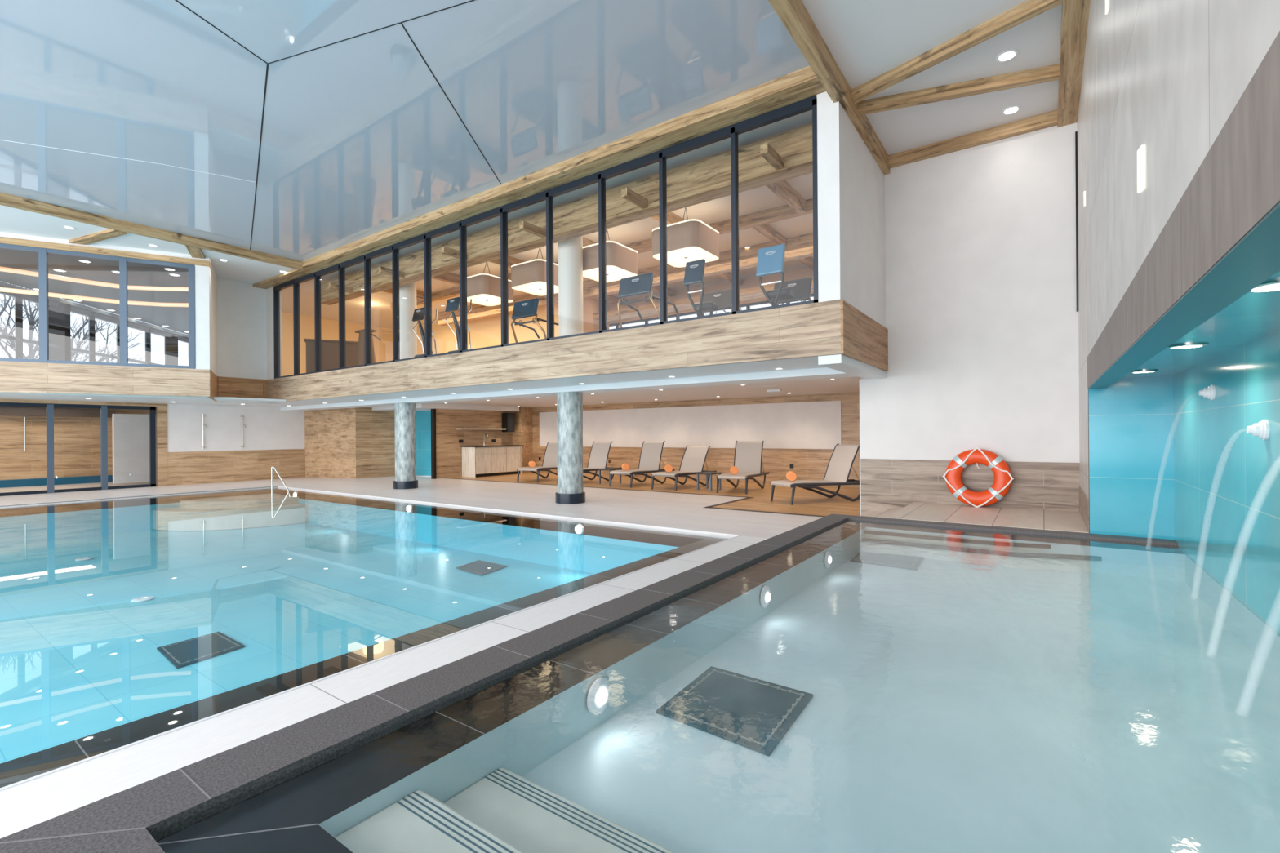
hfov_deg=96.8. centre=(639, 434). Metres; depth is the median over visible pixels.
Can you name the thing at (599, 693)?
lamp
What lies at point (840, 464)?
sun lounger
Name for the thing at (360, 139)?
ceiling
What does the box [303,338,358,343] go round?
countertop
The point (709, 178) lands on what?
trim
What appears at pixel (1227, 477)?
wall
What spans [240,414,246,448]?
bar
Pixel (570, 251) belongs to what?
column
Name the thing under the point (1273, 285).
recessed light
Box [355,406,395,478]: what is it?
wall
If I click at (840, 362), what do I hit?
ceiling
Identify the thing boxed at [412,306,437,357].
trainer
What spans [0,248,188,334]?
ceiling
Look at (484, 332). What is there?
wall
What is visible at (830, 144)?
wall
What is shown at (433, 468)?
trim
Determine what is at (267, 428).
wall
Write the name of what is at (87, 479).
baseboard
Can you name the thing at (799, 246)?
trim
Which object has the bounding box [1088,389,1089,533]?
trim
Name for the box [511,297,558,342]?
treadmill
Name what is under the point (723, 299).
chair
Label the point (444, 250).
beam
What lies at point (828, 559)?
lamp
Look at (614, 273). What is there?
diffuser
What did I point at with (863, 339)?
trim
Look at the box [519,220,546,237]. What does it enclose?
ceiling beam
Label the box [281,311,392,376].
wall
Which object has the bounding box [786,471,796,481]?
rolled towel
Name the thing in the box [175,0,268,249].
trim
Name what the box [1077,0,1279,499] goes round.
wall
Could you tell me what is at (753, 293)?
trim
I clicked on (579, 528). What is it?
lamp
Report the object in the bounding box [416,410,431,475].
wall
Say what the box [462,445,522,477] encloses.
base cabinet
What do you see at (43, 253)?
window
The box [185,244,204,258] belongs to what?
trim
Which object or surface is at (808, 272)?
wall
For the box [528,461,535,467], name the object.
rolled towel
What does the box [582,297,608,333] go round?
wall
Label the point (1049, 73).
beam
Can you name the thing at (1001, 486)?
lifebuoy
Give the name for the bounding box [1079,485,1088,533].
baseboard
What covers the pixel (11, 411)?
wall
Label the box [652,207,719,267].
pendant lamp
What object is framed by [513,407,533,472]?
pier
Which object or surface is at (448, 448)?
wall
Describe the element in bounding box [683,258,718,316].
chair
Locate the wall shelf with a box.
[455,428,506,429]
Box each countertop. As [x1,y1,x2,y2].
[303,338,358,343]
[461,444,523,447]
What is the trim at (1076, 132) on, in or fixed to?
attached to the wall at (1166, 77)
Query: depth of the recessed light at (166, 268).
12.84 m
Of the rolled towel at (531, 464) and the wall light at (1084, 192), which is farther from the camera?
the rolled towel at (531, 464)
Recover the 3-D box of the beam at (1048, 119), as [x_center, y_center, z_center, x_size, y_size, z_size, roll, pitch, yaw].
[4.420,-3.956,7.672,1.965,0.150,0.100,0,0,35]
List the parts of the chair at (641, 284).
handrail, handrail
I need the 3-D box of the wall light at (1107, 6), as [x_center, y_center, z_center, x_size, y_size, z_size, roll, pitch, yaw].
[3.073,-2.869,3.736,0.010,0.200,0.120,0,0,35]
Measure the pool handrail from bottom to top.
0.958 m
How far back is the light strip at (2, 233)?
11.73 m
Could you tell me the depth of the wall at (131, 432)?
15.72 m
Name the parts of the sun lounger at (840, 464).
leg, leg, arched leg, rail, arched leg, frame, frame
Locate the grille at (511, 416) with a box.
[508,413,514,431]
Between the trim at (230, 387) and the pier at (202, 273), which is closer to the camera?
the pier at (202, 273)
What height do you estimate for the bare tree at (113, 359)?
7.241 m
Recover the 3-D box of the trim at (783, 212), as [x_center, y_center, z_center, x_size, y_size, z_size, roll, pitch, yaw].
[-1.782,-4.008,13.482,14.524,0.200,0.150,0,0,35]
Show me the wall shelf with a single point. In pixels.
(455, 428)
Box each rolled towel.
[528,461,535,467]
[622,462,629,470]
[664,464,672,472]
[729,466,738,474]
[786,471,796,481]
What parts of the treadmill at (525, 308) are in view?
handrail, handrail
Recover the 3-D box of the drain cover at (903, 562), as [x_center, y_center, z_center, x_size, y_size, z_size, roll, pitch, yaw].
[2.474,1.252,5.675,0.628,0.019,0.610,0,0,35]
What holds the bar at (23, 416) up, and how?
attached to the wall at (77, 440)
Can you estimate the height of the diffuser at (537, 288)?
0.020 m
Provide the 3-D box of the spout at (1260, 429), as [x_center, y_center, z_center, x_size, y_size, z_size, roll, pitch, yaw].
[3.313,-0.023,3.050,0.070,0.110,0.110,0,0,35]
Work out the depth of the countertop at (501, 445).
18.04 m
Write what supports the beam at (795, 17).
attached to the wall at (864, 179)
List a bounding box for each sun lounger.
[516,442,557,482]
[556,441,622,484]
[608,440,674,488]
[651,445,716,490]
[715,440,768,493]
[769,444,859,505]
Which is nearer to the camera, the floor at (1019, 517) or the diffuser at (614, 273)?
the floor at (1019, 517)
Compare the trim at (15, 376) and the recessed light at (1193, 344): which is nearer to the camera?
the recessed light at (1193, 344)
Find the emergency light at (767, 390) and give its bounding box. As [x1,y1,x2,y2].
[766,389,782,392]
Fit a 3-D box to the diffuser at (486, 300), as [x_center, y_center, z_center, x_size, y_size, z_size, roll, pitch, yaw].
[-3.632,-3.185,13.481,0.958,0.020,0.958,0,0,35]
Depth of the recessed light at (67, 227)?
10.76 m
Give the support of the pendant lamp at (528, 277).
hanging from the ceiling at (761, 198)
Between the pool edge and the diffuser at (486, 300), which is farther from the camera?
the diffuser at (486, 300)
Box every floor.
[0,471,860,538]
[864,502,1088,533]
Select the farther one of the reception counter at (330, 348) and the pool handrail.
the reception counter at (330, 348)
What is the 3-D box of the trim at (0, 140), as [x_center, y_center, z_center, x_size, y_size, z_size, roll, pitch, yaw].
[-7.605,-4.046,8.352,3.246,0.004,0.117,0,0,-27]
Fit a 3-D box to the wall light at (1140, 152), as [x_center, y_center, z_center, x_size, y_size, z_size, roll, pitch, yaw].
[2.215,-1.170,2.511,0.010,0.220,0.140,0,0,35]
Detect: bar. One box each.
[22,416,26,451]
[200,413,207,448]
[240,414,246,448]
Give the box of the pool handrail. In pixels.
[271,466,288,492]
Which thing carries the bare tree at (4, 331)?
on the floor
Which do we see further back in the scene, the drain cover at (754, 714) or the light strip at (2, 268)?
the light strip at (2, 268)
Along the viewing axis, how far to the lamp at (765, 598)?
3.92 m
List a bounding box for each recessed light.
[53,268,66,271]
[63,226,75,229]
[77,259,92,262]
[164,267,175,271]
[168,273,180,275]
[995,48,1017,62]
[1001,105,1021,115]
[1129,369,1158,373]
[1165,342,1208,349]
[1248,279,1279,293]
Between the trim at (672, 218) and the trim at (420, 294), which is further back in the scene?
the trim at (420, 294)
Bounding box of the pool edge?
[0,535,767,839]
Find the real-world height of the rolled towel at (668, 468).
0.176 m
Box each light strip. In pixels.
[0,231,210,262]
[0,266,188,291]
[0,287,188,306]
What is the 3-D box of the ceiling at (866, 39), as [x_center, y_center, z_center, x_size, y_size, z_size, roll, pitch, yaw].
[-7.073,-3.976,6.832,21.400,0.050,14.980,0,0,35]
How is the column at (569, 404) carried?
on the floor at (665, 509)
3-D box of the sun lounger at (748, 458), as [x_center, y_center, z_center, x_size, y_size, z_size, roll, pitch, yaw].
[2.408,0.733,13.137,0.704,1.147,1.995,0,0,26]
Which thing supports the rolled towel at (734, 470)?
on the sun lounger at (748, 458)
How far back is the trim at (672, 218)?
10.53 m
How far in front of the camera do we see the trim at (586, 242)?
11.95 m
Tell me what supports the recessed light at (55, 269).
in the ceiling at (100, 270)
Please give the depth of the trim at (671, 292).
16.04 m
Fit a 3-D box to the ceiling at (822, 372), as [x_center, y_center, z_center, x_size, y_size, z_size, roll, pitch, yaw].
[-3.977,-0.852,12.800,17.020,0.160,0.570,0,0,35]
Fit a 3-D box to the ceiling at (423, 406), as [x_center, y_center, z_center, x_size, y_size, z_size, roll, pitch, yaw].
[-7.010,-0.826,19.020,4.550,0.149,3.700,0,0,35]
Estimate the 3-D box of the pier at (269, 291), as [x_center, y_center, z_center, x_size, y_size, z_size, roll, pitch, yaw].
[-9.735,-2.692,15.108,0.460,2.480,0.180,0,0,35]
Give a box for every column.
[393,403,417,488]
[399,281,417,359]
[555,391,585,504]
[558,235,583,336]
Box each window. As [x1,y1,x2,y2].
[0,243,195,368]
[0,286,188,365]
[273,94,818,378]
[608,293,813,328]
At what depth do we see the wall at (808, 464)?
15.11 m
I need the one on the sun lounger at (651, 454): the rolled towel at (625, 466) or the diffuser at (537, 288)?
the rolled towel at (625, 466)
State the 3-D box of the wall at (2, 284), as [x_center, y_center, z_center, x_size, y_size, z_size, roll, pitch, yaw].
[-15.998,-3.598,16.965,0.200,0.100,10.208,0,0,-10]
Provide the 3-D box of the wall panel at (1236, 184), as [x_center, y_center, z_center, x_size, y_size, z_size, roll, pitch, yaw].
[0.625,-0.571,0.166,0.132,0.303,13.000,0,0,35]
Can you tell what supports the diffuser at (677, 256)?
attached to the pendant lamp at (688, 240)
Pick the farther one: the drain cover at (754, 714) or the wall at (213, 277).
the wall at (213, 277)
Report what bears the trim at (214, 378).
attached to the wall at (213, 277)
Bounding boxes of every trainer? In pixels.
[355,328,382,365]
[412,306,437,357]
[444,297,471,352]
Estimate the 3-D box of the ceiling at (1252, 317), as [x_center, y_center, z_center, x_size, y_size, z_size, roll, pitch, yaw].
[0.911,-0.531,0.007,0.517,0.050,13.070,0,0,35]
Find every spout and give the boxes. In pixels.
[1199,384,1215,400]
[1246,419,1269,439]
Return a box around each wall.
[0,280,188,337]
[0,406,149,479]
[0,407,115,417]
[111,413,149,484]
[167,404,305,485]
[210,262,217,376]
[217,277,279,404]
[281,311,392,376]
[304,408,355,478]
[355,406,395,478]
[416,304,559,354]
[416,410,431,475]
[435,408,513,478]
[532,392,859,487]
[582,297,608,333]
[608,267,813,324]
[816,91,844,302]
[843,109,885,327]
[860,122,1079,515]
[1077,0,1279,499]
[1088,375,1174,539]
[1173,329,1279,636]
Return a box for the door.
[0,402,155,496]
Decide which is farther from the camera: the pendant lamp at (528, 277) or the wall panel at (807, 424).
the wall panel at (807, 424)
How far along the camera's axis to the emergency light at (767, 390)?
12.32 m
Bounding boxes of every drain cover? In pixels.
[156,631,244,668]
[456,560,507,575]
[656,666,813,756]
[849,551,923,570]
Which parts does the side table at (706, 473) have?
leg, leg, leg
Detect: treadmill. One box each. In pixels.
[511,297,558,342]
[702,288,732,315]
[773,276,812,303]
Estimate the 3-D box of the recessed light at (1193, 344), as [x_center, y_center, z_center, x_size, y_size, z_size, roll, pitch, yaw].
[3.220,-0.517,3.346,0.189,0.011,0.189,0,0,35]
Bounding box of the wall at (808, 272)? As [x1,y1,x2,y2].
[608,267,813,324]
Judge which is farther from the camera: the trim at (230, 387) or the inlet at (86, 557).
the trim at (230, 387)
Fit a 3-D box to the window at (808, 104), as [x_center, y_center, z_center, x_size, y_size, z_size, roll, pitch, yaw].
[-3.739,-2.707,10.818,14.341,2.425,0.130,0,0,35]
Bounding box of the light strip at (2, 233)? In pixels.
[0,231,210,262]
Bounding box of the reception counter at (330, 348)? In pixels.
[303,338,358,373]
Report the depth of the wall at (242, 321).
14.70 m
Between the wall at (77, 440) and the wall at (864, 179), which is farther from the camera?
the wall at (77, 440)
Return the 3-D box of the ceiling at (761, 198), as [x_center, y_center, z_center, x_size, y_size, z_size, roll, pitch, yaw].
[-3.400,-4.136,15.091,19.024,0.080,7.500,0,0,35]
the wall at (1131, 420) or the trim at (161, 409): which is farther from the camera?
the trim at (161, 409)
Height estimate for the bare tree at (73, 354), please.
8.442 m
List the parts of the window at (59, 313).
rail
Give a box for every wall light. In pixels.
[1083,191,1085,205]
[1105,0,1109,14]
[1137,144,1144,193]
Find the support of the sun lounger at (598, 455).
on the floor at (665, 509)
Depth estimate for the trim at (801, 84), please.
8.26 m
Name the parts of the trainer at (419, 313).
swing arm, swing arm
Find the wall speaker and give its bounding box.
[502,413,515,431]
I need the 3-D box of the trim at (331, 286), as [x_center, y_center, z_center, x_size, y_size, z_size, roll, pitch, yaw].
[-7.247,-3.539,13.748,0.100,0.120,0.550,0,0,35]
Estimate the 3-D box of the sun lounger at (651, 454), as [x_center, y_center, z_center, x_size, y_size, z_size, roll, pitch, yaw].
[0.077,0.754,14.709,0.704,1.137,1.995,0,0,35]
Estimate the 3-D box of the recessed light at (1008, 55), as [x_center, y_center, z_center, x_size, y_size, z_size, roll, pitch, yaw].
[3.901,-4.022,6.038,0.202,0.011,0.202,0,0,35]
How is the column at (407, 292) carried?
on the floor
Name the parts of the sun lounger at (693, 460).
leg, arched leg, leg, frame, arched leg, rail, frame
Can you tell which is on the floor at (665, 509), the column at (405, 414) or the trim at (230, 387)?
the column at (405, 414)
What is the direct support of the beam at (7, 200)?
attached to the ceiling at (866, 39)
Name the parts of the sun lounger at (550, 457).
leg, leg, arched leg, rail, arched leg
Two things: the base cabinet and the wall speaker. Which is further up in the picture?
the wall speaker
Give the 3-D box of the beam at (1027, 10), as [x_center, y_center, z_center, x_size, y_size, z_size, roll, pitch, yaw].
[3.170,-3.967,5.852,0.100,0.140,2.237,0,0,-40]
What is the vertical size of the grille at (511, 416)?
0.577 m
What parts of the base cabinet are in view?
drawer, door, drawer, door, drawer, door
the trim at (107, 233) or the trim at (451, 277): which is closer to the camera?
the trim at (107, 233)
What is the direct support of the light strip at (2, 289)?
hanging from the ceiling at (100, 270)
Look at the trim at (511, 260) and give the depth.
13.12 m
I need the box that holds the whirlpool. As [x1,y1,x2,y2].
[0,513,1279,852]
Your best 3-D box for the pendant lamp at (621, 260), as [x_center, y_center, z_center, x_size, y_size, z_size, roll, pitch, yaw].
[-0.659,-3.653,11.367,0.970,0.928,0.970,0,0,35]
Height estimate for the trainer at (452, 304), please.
1.548 m
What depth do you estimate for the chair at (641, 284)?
9.71 m
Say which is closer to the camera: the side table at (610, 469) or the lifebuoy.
the lifebuoy
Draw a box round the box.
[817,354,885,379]
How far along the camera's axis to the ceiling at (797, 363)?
11.12 m
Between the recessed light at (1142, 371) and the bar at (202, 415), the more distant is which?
the bar at (202, 415)
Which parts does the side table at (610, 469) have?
leg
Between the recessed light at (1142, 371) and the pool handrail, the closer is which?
the recessed light at (1142, 371)
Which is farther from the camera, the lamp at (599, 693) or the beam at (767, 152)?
the beam at (767, 152)
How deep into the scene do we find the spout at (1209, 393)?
3.96 m
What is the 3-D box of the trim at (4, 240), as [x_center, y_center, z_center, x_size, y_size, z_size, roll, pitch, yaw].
[-14.816,-3.737,9.703,12.000,0.120,0.230,0,0,-30]
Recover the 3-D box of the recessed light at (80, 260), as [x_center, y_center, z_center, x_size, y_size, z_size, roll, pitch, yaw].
[-11.926,-3.711,12.198,0.216,0.011,0.216,0,0,35]
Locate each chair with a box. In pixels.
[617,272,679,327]
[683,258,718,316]
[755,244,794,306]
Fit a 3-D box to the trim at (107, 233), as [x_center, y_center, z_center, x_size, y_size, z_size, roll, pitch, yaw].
[-10.869,-3.894,11.283,1.990,0.060,0.200,0,0,23]
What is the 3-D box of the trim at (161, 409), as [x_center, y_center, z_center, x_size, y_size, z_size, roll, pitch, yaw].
[-15.920,0.311,10.740,0.120,2.200,11.070,0,0,35]
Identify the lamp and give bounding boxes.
[466,262,513,306]
[511,247,558,295]
[574,523,584,535]
[582,228,637,282]
[586,677,610,715]
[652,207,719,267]
[760,586,770,608]
[824,551,831,568]
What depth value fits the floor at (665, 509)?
11.83 m
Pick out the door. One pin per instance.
(50, 406)
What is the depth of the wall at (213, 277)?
13.51 m
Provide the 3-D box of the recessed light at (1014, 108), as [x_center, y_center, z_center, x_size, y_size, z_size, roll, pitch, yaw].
[4.615,-4.027,7.060,0.202,0.011,0.202,0,0,35]
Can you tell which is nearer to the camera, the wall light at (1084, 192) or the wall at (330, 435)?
the wall light at (1084, 192)
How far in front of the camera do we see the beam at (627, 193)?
8.59 m
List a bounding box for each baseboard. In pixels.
[0,475,112,488]
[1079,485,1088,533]
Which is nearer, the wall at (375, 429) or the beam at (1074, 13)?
the beam at (1074, 13)
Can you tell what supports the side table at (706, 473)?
on the floor at (665, 509)
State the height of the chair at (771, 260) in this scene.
1.187 m
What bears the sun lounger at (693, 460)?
on the floor at (665, 509)
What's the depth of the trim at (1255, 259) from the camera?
1.68 m
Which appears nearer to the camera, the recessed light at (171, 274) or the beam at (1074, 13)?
the beam at (1074, 13)
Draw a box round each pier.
[195,265,211,370]
[266,286,282,379]
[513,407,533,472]
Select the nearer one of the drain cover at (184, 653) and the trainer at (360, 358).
the drain cover at (184, 653)
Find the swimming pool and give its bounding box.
[0,487,728,787]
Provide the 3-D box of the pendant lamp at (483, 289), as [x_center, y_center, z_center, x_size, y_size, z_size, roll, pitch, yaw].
[-3.635,-3.633,13.481,0.970,0.928,0.970,0,0,35]
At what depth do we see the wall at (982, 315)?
7.63 m
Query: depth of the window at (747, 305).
16.32 m
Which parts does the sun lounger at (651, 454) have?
leg, leg, arched leg, frame, arched leg, rail, frame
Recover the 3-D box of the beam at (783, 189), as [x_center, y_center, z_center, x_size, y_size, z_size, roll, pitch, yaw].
[2.216,-4.026,9.151,0.140,0.220,2.280,0,0,35]
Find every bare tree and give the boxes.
[0,280,110,361]
[0,282,88,361]
[22,304,142,364]
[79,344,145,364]
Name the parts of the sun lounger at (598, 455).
arched leg, rail, frame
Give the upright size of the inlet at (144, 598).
0.020 m
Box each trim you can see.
[0,139,253,182]
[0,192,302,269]
[0,236,210,268]
[0,360,210,396]
[0,398,167,486]
[0,485,740,791]
[68,228,127,244]
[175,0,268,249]
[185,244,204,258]
[208,369,217,400]
[217,376,267,403]
[253,65,826,288]
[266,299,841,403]
[267,0,475,63]
[320,123,813,305]
[328,282,352,293]
[378,266,404,278]
[381,288,424,300]
[390,198,813,310]
[400,22,501,184]
[431,272,459,284]
[431,408,436,479]
[438,232,813,325]
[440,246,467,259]
[444,477,825,517]
[488,256,526,268]
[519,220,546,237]
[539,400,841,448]
[582,236,597,246]
[592,276,813,322]
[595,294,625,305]
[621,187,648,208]
[651,211,685,225]
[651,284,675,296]
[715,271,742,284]
[752,223,813,269]
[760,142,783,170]
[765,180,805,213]
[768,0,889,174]
[840,299,888,370]
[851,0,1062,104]
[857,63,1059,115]
[859,379,861,515]
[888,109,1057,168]
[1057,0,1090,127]
[1075,131,1078,311]
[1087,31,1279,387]
[1087,201,1279,388]
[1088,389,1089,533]
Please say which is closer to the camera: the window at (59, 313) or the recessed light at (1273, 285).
the recessed light at (1273, 285)
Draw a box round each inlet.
[75,556,93,560]
[130,595,154,602]
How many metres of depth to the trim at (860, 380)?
8.54 m
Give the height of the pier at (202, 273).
2.280 m
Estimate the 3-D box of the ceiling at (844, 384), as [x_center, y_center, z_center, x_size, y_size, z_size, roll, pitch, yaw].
[-2.506,-0.958,15.588,17.870,0.050,5.680,0,0,35]
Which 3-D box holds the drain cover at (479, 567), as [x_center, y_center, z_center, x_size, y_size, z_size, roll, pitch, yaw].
[-2.463,2.053,8.750,0.847,0.019,0.631,0,0,35]
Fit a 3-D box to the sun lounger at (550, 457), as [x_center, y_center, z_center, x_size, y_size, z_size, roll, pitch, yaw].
[-2.695,0.791,16.432,0.704,1.103,1.995,0,0,23]
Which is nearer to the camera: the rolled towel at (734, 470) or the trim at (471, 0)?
the trim at (471, 0)
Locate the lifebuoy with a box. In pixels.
[942,447,1013,507]
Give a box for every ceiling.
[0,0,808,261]
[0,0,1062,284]
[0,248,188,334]
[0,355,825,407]
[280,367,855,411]
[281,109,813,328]
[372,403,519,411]
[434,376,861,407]
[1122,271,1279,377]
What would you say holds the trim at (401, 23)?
attached to the ceiling at (360, 139)
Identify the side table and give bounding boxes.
[598,467,622,484]
[696,471,721,490]
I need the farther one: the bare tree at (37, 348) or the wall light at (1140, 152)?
the bare tree at (37, 348)
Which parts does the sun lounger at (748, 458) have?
leg, arched leg, frame, leg, arched leg, rail, frame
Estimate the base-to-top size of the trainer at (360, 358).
1.266 m
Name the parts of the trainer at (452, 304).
swing arm, swing arm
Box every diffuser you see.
[466,293,513,306]
[511,281,558,295]
[582,265,636,282]
[653,246,719,266]
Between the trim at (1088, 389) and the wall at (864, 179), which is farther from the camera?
the wall at (864, 179)

